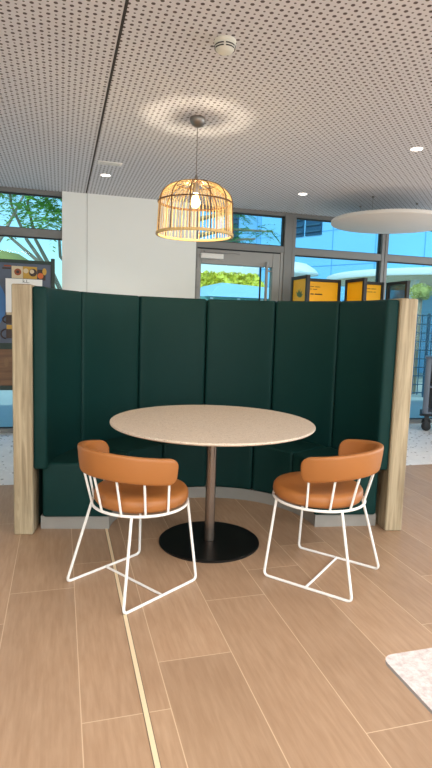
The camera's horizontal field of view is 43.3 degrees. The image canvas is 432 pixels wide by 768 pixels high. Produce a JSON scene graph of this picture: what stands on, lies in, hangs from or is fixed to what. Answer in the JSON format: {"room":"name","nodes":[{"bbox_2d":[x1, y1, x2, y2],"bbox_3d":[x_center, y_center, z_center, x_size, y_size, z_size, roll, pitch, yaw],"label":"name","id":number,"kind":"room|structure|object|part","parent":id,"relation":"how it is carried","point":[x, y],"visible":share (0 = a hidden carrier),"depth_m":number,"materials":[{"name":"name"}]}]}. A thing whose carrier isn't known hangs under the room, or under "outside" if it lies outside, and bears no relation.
{"room":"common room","nodes":[
{"label":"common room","id":0,"kind":"room"},
{"bbox_2d":[5,278,41,311],"bbox_3d":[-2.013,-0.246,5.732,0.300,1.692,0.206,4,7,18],"label":"card","id":1,"kind":"object","parent":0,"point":[9,281],"visible":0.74,"depth_m":5.62,"materials":[{"name":"white paper"}]},
{"bbox_2d":[86,0,128,192],"bbox_3d":[-0.012,-1.473,1.036,0.014,0.012,10.340,0,7,-16],"label":"trim","id":2,"kind":"structure","parent":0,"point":[126,1],"depth_m":3.05,"materials":[{"name":"black metal"}]},
{"bbox_2d":[62,191,196,298],"bbox_3d":[-1.020,-0.784,6.386,1.510,2.670,0.245,0,7,-16],"label":"wall","id":3,"kind":"structure","parent":0,"point":[111,245],"depth_m":6.15,"materials":[{"name":"white paint"}]},
{"bbox_2d":[0,186,61,432],"bbox_3d":[-3.647,-0.778,5.617,4.075,2.670,0.120,0,7,-16],"label":"window","id":4,"kind":"structure","parent":3,"relation":"in","point":[5,231],"depth_m":5.91,"materials":[{"name":"grey metal"}]},
{"bbox_2d":[195,205,293,300],"bbox_3d":[0.313,-0.780,6.718,1.235,2.670,0.178,0,7,-16],"label":"door","id":5,"kind":"structure","parent":3,"relation":"in","point":[277,258],"depth_m":6.65,"materials":[{"name":"grey metal"}]},
{"bbox_3d":[0.076,-1.573,6.505,0.445,0.020,0.025,0,7,-16],"label":"closer arm","id":6,"kind":"part","parent":5,"relation":"part of","materials":[{"name":"metal"}]},
{"bbox_3d":[0.636,-0.717,6.766,0.137,1.555,0.036,-4,9,-40],"label":"handle","id":7,"kind":"part","parent":5,"relation":"part of","materials":[{"name":"metal"}]},
{"bbox_2d":[0,423,431,767],"bbox_3d":[1.315,1.227,1.773,11.900,0.100,10.770,0,7,-16],"label":"floor","id":8,"kind":"structure","parent":0,"point":[240,666],"depth_m":2.26,"materials":[{"name":"brown wood"}]},
{"bbox_2d":[0,259,54,389],"bbox_3d":[-2.405,-0.368,5.678,1.415,1.920,0.280,0,7,-16],"label":"display stand","id":9,"kind":"object","parent":8,"relation":"on","point":[44,271],"visible":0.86,"depth_m":5.71,"materials":[{"name":"metal"}]},
{"bbox_2d":[0,286,5,321],"bbox_3d":[-2.627,-0.833,5.548,0.920,0.780,0.002,0,7,-16],"label":"print","id":10,"kind":"object","parent":9,"relation":"on","point":[2,288],"depth_m":5.67},
{"bbox_3d":[-2.270,-0.400,5.713,1.035,0.065,0.036,0,7,-16],"label":"rail","id":11,"kind":"part","parent":9,"relation":"part of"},
{"bbox_2d":[0,312,11,338],"bbox_3d":[-2.181,-0.620,5.698,0.142,0.300,0.016,0,7,-16],"label":"picture","id":12,"kind":"object","parent":9,"relation":"attached to","point":[5,317],"depth_m":5.70},
{"bbox_3d":[-2.284,0.039,5.764,1.035,0.050,0.036,0,7,-16],"label":"rail","id":13,"kind":"part","parent":9,"relation":"part of","materials":[{"name":"grey metal"}]},
{"bbox_2d":[12,266,22,278],"bbox_3d":[-2.067,-1.163,5.663,0.110,0.125,0.006,0,7,-16],"label":"food picture","id":14,"kind":"object","parent":9,"relation":"attached to","point":[17,271],"depth_m":5.66},
{"bbox_3d":[-2.242,-1.274,5.610,1.035,0.035,0.036,0,7,-16],"label":"rail","id":15,"kind":"part","parent":9,"relation":"part of","materials":[{"name":"black metal"}]},
{"bbox_3d":[-2.256,-0.844,5.660,1.035,0.830,0.012,0,7,-16],"label":"poster panel","id":16,"kind":"part","parent":9,"relation":"part of","materials":[{"name":"paper"}]},
{"bbox_2d":[23,266,36,278],"bbox_3d":[-1.945,-1.164,5.698,0.137,0.125,0.006,0,7,-16],"label":"food picture","id":17,"kind":"object","parent":9,"relation":"attached to","point":[29,272],"depth_m":5.70},
{"bbox_2d":[37,268,46,280],"bbox_3d":[-1.832,-1.154,5.732,0.093,0.126,0.005,0,7,-16],"label":"food picture","id":18,"kind":"object","parent":9,"relation":"attached to","point":[41,272],"depth_m":5.73},
{"bbox_3d":[-1.754,-0.368,5.864,0.060,1.920,0.280,0,7,-16],"label":"post","id":19,"kind":"part","parent":9,"relation":"part of","materials":[{"name":"black metal"}]},
{"bbox_2d":[67,440,196,614],"bbox_3d":[-0.407,0.642,2.733,0.557,0.728,0.563,8,9,40],"label":"tub chair","id":20,"kind":"object","parent":8,"relation":"on","point":[134,485],"visible":1,"depth_m":2.54,"materials":[{"name":"orange leather"}]},
{"bbox_3d":[-0.558,0.777,2.864,0.082,0.420,0.486,8,9,40],"label":"sled leg","id":21,"kind":"part","parent":20,"relation":"part of","materials":[{"name":"white metal"}]},
{"bbox_3d":[-0.480,0.372,2.606,0.557,0.167,0.311,8,9,40],"label":"backrest","id":22,"kind":"part","parent":20,"relation":"part of","materials":[{"name":"orange leather"}]},
{"bbox_3d":[-0.376,0.544,2.755,0.473,0.077,0.473,8,9,40],"label":"seat","id":23,"kind":"part","parent":20,"relation":"part of","materials":[{"name":"orange leather"}]},
{"bbox_3d":[-0.278,0.814,2.625,0.082,0.420,0.486,8,9,40],"label":"sled leg","id":24,"kind":"part","parent":20,"relation":"part of","materials":[{"name":"white metal"}]},
{"bbox_2d":[105,529,161,767],"bbox_3d":[0.169,1.298,0.427,0.022,0.003,8.410,0,7,-16],"label":"trim","id":25,"kind":"structure","parent":8,"relation":"on","point":[149,728],"depth_m":2.05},
{"bbox_2d":[110,405,315,562],"bbox_3d":[-0.031,0.585,3.259,1.196,0.743,1.196,0,7,-16],"label":"dining table","id":26,"kind":"object","parent":8,"relation":"on","point":[211,426],"visible":1,"depth_m":3.19,"materials":[{"name":"beige stone"}]},
{"bbox_2d":[11,284,417,534],"bbox_3d":[-0.044,0.120,3.945,2.456,1.505,1.210,1,7,-6],"label":"booth","id":27,"kind":"object","parent":8,"relation":"on","point":[81,360],"visible":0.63,"depth_m":3.89,"materials":[{"name":"green fabric"}]},
{"bbox_3d":[-1.157,0.157,3.330,0.113,1.505,0.220,1,7,-6],"label":"post","id":28,"kind":"part","parent":27,"relation":"part of","materials":[{"name":"brown wood"}]},
{"bbox_3d":[-1.024,-0.056,3.501,0.114,1.097,0.566,3,7,9],"label":"panel","id":29,"kind":"part","parent":27,"relation":"part of","materials":[{"name":"green fabric"}]},
{"bbox_2d":[42,447,126,516],"bbox_3d":[-0.846,0.635,3.589,0.443,0.345,0.542,3,7,10],"label":"seat cushion","id":30,"kind":"object","parent":27,"relation":"on","point":[65,492],"depth_m":3.37,"materials":[{"name":"green leather"}]},
{"bbox_3d":[-0.801,-0.108,4.003,0.113,1.097,0.562,7,9,38],"label":"panel","id":31,"kind":"part","parent":27,"relation":"part of","materials":[{"name":"green fabric"}]},
{"bbox_2d":[103,436,161,458],"bbox_3d":[-0.664,0.595,3.985,0.460,0.345,0.540,8,9,40],"label":"seat cushion","id":32,"kind":"object","parent":27,"relation":"on","point":[133,446],"depth_m":3.89,"materials":[{"name":"green leather"}]},
{"bbox_3d":[-0.357,-0.132,4.325,0.562,1.097,0.113,-1,7,-21],"label":"panel","id":33,"kind":"part","parent":27,"relation":"part of","materials":[{"name":"green fabric"}]},
{"bbox_2d":[154,441,206,486],"bbox_3d":[-0.306,0.576,4.238,0.541,0.345,0.476,-1,7,-20],"label":"seat cushion","id":34,"kind":"object","parent":27,"relation":"on","point":[191,460],"depth_m":4.04,"materials":[{"name":"green leather"}]},
{"bbox_2d":[216,446,253,488],"bbox_3d":[0.131,0.585,4.286,0.541,0.345,0.476,3,7,8],"label":"seat cushion","id":35,"kind":"object","parent":27,"relation":"on","point":[234,465],"depth_m":4.06,"materials":[{"name":"green leather"}]},
{"bbox_3d":[0.189,-0.121,4.385,0.562,1.097,0.113,3,7,9],"label":"panel","id":36,"kind":"part","parent":27,"relation":"part of","materials":[{"name":"green fabric"}]},
{"bbox_2d":[252,440,325,494],"bbox_3d":[0.533,0.618,4.116,0.540,0.345,0.460,7,8,37],"label":"seat cushion","id":37,"kind":"object","parent":27,"relation":"on","point":[269,462],"depth_m":3.97,"materials":[{"name":"green leather"}]},
{"bbox_3d":[0.691,-0.079,4.165,0.562,1.097,0.113,7,9,38],"label":"panel","id":38,"kind":"part","parent":27,"relation":"part of","materials":[{"name":"green fabric"}]},
{"bbox_2d":[293,447,377,514],"bbox_3d":[0.795,0.667,3.768,0.443,0.345,0.542,-1,7,-22],"label":"seat cushion","id":39,"kind":"object","parent":27,"relation":"on","point":[299,453],"depth_m":3.60,"materials":[{"name":"green leather"}]},
{"bbox_3d":[1.014,-0.017,3.723,0.114,1.097,0.566,-1,7,-21],"label":"panel","id":40,"kind":"part","parent":27,"relation":"part of","materials":[{"name":"green fabric"}]},
{"bbox_3d":[1.172,0.202,3.583,0.113,1.505,0.220,1,7,-6],"label":"post","id":41,"kind":"part","parent":27,"relation":"part of","materials":[{"name":"brown wood"}]},
{"bbox_2d":[290,275,310,300],"bbox_3d":[0.869,-0.238,5.876,0.090,1.825,0.406,0,7,-16],"label":"display board","id":42,"kind":"object","parent":8,"relation":"on","point":[300,285],"visible":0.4,"depth_m":5.76,"materials":[{"name":"yellow"}]},
{"bbox_3d":[0.874,-0.387,5.859,0.012,1.465,0.340,0,7,-16],"label":"panel","id":43,"kind":"part","parent":42,"relation":"part of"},
{"bbox_2d":[263,439,383,602],"bbox_3d":[0.575,0.655,2.894,0.563,0.728,0.557,6,8,33],"label":"tub chair","id":44,"kind":"object","parent":8,"relation":"on","point":[329,483],"visible":1,"depth_m":2.70,"materials":[{"name":"orange leather"}]},
{"bbox_3d":[0.477,0.824,2.752,0.486,0.420,0.082,6,8,33],"label":"sled leg","id":45,"kind":"part","parent":44,"relation":"part of","materials":[{"name":"white metal"}]},
{"bbox_3d":[0.542,0.555,2.906,0.473,0.077,0.473,6,8,33],"label":"seat","id":46,"kind":"part","parent":44,"relation":"part of","materials":[{"name":"orange leather"}]},
{"bbox_3d":[0.679,0.794,3.061,0.486,0.420,0.082,6,8,33],"label":"sled leg","id":47,"kind":"part","parent":44,"relation":"part of","materials":[{"name":"white metal"}]},
{"bbox_3d":[0.689,0.388,2.793,0.311,0.167,0.557,6,8,33],"label":"backrest","id":48,"kind":"part","parent":44,"relation":"part of","materials":[{"name":"orange leather"}]},
{"bbox_2d":[309,278,340,300],"bbox_3d":[1.117,-0.262,6.154,0.536,1.825,0.090,0,7,-16],"label":"display board","id":49,"kind":"object","parent":8,"relation":"on","point":[320,289],"visible":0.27,"depth_m":6.07,"materials":[{"name":"paper"}]},
{"bbox_2d":[290,213,385,297],"bbox_3d":[1.528,-0.785,7.096,1.310,2.670,0.120,0,7,-16],"label":"window","id":50,"kind":"structure","parent":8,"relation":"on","point":[378,257],"depth_m":6.92,"materials":[{"name":"grey metal"}]},
{"bbox_2d":[344,278,367,300],"bbox_3d":[1.488,-0.233,6.001,0.090,1.825,0.406,0,7,-16],"label":"display board","id":51,"kind":"object","parent":8,"relation":"on","point":[355,289],"visible":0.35,"depth_m":5.88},
{"bbox_3d":[1.493,-0.381,5.984,0.012,1.465,0.340,0,7,-16],"label":"panel","id":52,"kind":"part","parent":51,"relation":"part of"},
{"bbox_2d":[366,281,383,299],"bbox_3d":[1.684,-0.263,6.316,0.456,1.825,0.090,0,7,-16],"label":"display board","id":53,"kind":"object","parent":8,"relation":"on","point":[375,290],"visible":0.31,"depth_m":6.25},
{"bbox_3d":[1.689,-0.412,6.298,0.390,1.465,0.012,0,7,-16],"label":"panel","id":54,"kind":"part","parent":53,"relation":"part of","materials":[{"name":"yellow"}]},
{"bbox_2d":[385,281,409,299],"bbox_3d":[2.008,-0.239,6.202,0.090,1.825,0.406,0,7,-16],"label":"display board","id":55,"kind":"object","parent":8,"relation":"on","point":[407,283],"visible":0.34,"depth_m":6.05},
{"bbox_2d":[383,231,431,422],"bbox_3d":[2.966,-0.787,7.506,1.670,2.670,0.120,0,7,-16],"label":"window","id":56,"kind":"structure","parent":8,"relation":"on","point":[388,258],"depth_m":7.21,"materials":[{"name":"grey metal"}]},
{"bbox_2d":[385,648,431,713],"bbox_3d":[0.717,0.900,0.784,0.700,0.742,0.704,0,7,-16],"label":"square table","id":57,"kind":"object","parent":8,"relation":"on","point":[413,669],"visible":1,"depth_m":0.94,"materials":[{"name":"white stone"}]},
{"bbox_2d":[419,355,431,430],"bbox_3d":[3.084,0.136,7.031,0.815,0.955,0.440,4,7,21],"label":"cart","id":58,"kind":"object","parent":8,"relation":"on","point":[426,411],"visible":1,"depth_m":6.99,"materials":[{"name":"grey plastic"}]},
{"bbox_3d":[2.768,0.015,7.141,0.070,0.710,0.400,4,7,21],"label":"panel","id":59,"kind":"part","parent":58,"relation":"part of","materials":[{"name":"grey plastic"}]},
{"bbox_3d":[3.153,0.007,7.187,0.685,0.680,0.015,4,7,21],"label":"panel","id":60,"kind":"part","parent":58,"relation":"part of","materials":[{"name":"plastic"}]},
{"bbox_2d":[0,0,431,216],"bbox_3d":[1.389,-1.629,1.501,11.900,0.300,10.900,0,7,-16],"label":"ceiling","id":61,"kind":"structure","parent":0,"point":[328,101],"depth_m":3.32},
{"bbox_2d":[97,160,122,166],"bbox_3d":[-0.932,-1.935,4.780,0.210,0.010,0.100,0,7,-16],"label":"ceiling vent","id":62,"kind":"object","parent":61,"relation":"in","point":[99,162],"visible":1,"depth_m":4.77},
{"bbox_2d":[155,115,233,241],"bbox_3d":[-0.134,-1.395,3.685,0.534,0.770,0.534,0,7,-16],"label":"pendant lamp","id":63,"kind":"object","parent":61,"relation":"hanging from","point":[197,121],"visible":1,"depth_m":3.62,"materials":[{"name":"beige wicker"}]},
{"bbox_3d":[-0.139,-1.247,3.702,0.064,0.098,0.064,0,7,-16],"label":"bulb","id":64,"kind":"part","parent":63,"relation":"part of","materials":[{"name":"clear glass"}]},
{"bbox_2d":[193,183,198,192],"bbox_3d":[-0.137,-1.327,3.693,0.044,0.061,0.044,0,7,-16],"label":"socket","id":65,"kind":"object","parent":63,"relation":"attached to","point":[195,185],"depth_m":3.67,"materials":[{"name":"silver metal"}]},
{"bbox_3d":[-0.130,-1.540,3.668,0.005,0.360,0.005,-3,9,-38],"label":"cord","id":66,"kind":"part","parent":63,"relation":"part of","materials":[{"name":"silver metal"}]},
{"bbox_2d":[214,35,235,55],"bbox_3d":[0.043,-1.624,2.625,0.106,0.059,0.106,0,7,-16],"label":"smoke detector","id":67,"kind":"object","parent":61,"relation":"attached to","point":[224,45],"visible":1,"depth_m":2.59,"materials":[{"name":"white plastic"}]},
{"bbox_2d":[331,196,431,233],"bbox_3d":[1.917,-1.859,5.929,1.296,0.239,1.296,0,7,-16],"label":"ceiling disc","id":68,"kind":"object","parent":61,"relation":"hanging from","point":[379,221],"visible":1,"depth_m":5.80,"materials":[{"name":"white fabric"}]},
{"bbox_3d":[1.914,-1.760,5.941,1.296,0.040,1.296,0,7,-16],"label":"panel","id":69,"kind":"part","parent":68,"relation":"part of","materials":[{"name":"white fabric"}]},
{"bbox_2d":[409,147,423,151],"bbox_3d":[1.522,-1.782,4.128,0.106,0.008,0.106,0,7,-16],"label":"recessed light","id":70,"kind":"object","parent":61,"relation":"in","point":[414,149],"visible":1,"depth_m":4.13,"materials":[{"name":"beige"}]},
{"bbox_2d":[0,373,431,426],"bbox_3d":[-3.606,-4.433,48.998,100.000,0.110,83.430,0,7,-16],"label":"ground","id":71,"kind":"structure","parent":0,"point":[6,396],"depth_m":8.69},
{"bbox_2d":[0,250,26,259],"bbox_3d":[-18.010,-4.592,25.702,23.500,4.850,12.000,0,7,-16],"label":"grass bank","id":72,"kind":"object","parent":71,"relation":"on","point":[3,254],"visible":0.08,"depth_m":26.13,"materials":[{"name":"green plant"}]},
{"bbox_2d":[0,195,58,241],"bbox_3d":[-5.590,-3.438,13.754,4.062,6.010,2.179,0,7,-16],"label":"tree","id":73,"kind":"object","parent":71,"relation":"on","point":[23,196],"visible":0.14,"depth_m":13.70,"materials":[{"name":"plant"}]},
{"bbox_2d":[0,193,61,288],"bbox_3d":[-3.103,-2.059,9.535,2.824,4.415,1.964,0,7,-16],"label":"tree","id":74,"kind":"object","parent":71,"relation":"on","point":[47,210],"visible":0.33,"depth_m":9.43,"materials":[{"name":"green plant"}]},
{"bbox_2d":[198,211,260,273],"bbox_3d":[-0.246,-6.574,29.049,5.300,9.000,5.120,2,7,1],"label":"office building","id":75,"kind":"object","parent":71,"relation":"on","point":[217,268],"visible":0.09,"depth_m":26.49,"materials":[{"name":"blue glass"}]},
{"bbox_2d":[200,270,264,287],"bbox_3d":[0.221,-2.668,20.651,6.943,3.229,2.170,0,7,-16],"label":"hedge","id":76,"kind":"object","parent":71,"relation":"on","point":[207,278],"visible":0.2,"depth_m":20.17,"materials":[{"name":"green plant"}]},
{"bbox_2d":[200,283,268,300],"bbox_3d":[0.107,-1.804,16.723,3.200,2.420,2.900,0,7,-16],"label":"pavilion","id":77,"kind":"object","parent":71,"relation":"on","point":[224,291],"visible":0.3,"depth_m":15.46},
{"bbox_2d":[198,212,279,244],"bbox_3d":[0.442,-2.832,12.362,2.367,5.502,1.307,0,7,-16],"label":"tree","id":78,"kind":"object","parent":71,"relation":"on","point":[236,239],"visible":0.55,"depth_m":12.21,"materials":[{"name":"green plant"}]},
{"bbox_2d":[294,262,318,276],"bbox_3d":[1.955,-1.663,13.969,1.220,2.900,1.220,0,7,-16],"label":"parasol","id":79,"kind":"object","parent":71,"relation":"on","point":[300,269],"visible":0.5,"depth_m":13.41,"materials":[{"name":"white fabric"}]},
{"bbox_2d":[259,217,431,372],"bbox_3d":[9.401,-5.471,17.988,8.090,10.000,14.059,-5,9,-44],"label":"office building","id":80,"kind":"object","parent":71,"relation":"on","point":[309,234],"visible":0.16,"depth_m":17.68,"materials":[{"name":"blue glass"}]},
{"bbox_2d":[326,267,431,298],"bbox_3d":[5.530,-1.427,13.764,5.500,2.753,5.500,0,7,-16],"label":"canopy","id":81,"kind":"object","parent":71,"relation":"on","point":[415,275],"visible":0.43,"depth_m":12.17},
{"bbox_2d":[409,283,431,393],"bbox_3d":[4.064,-0.915,10.994,0.467,2.242,0.459,0,7,-16],"label":"tree","id":82,"kind":"object","parent":71,"relation":"on","point":[421,292],"visible":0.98,"depth_m":10.89,"materials":[{"name":"green plant"}]},
{"bbox_2d":[411,313,431,396],"bbox_3d":[5.122,-0.548,10.825,4.440,1.620,0.040,0,7,-16],"label":"fence","id":83,"kind":"object","parent":71,"relation":"on","point":[428,324],"visible":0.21,"depth_m":10.48,"materials":[{"name":"blue metal"}]},
{"bbox_3d":[4.065,-0.546,10.523,0.040,1.620,0.040,0,7,-16],"label":"post","id":84,"kind":"part","parent":83,"relation":"part of","materials":[{"name":"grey metal"}]}
]}

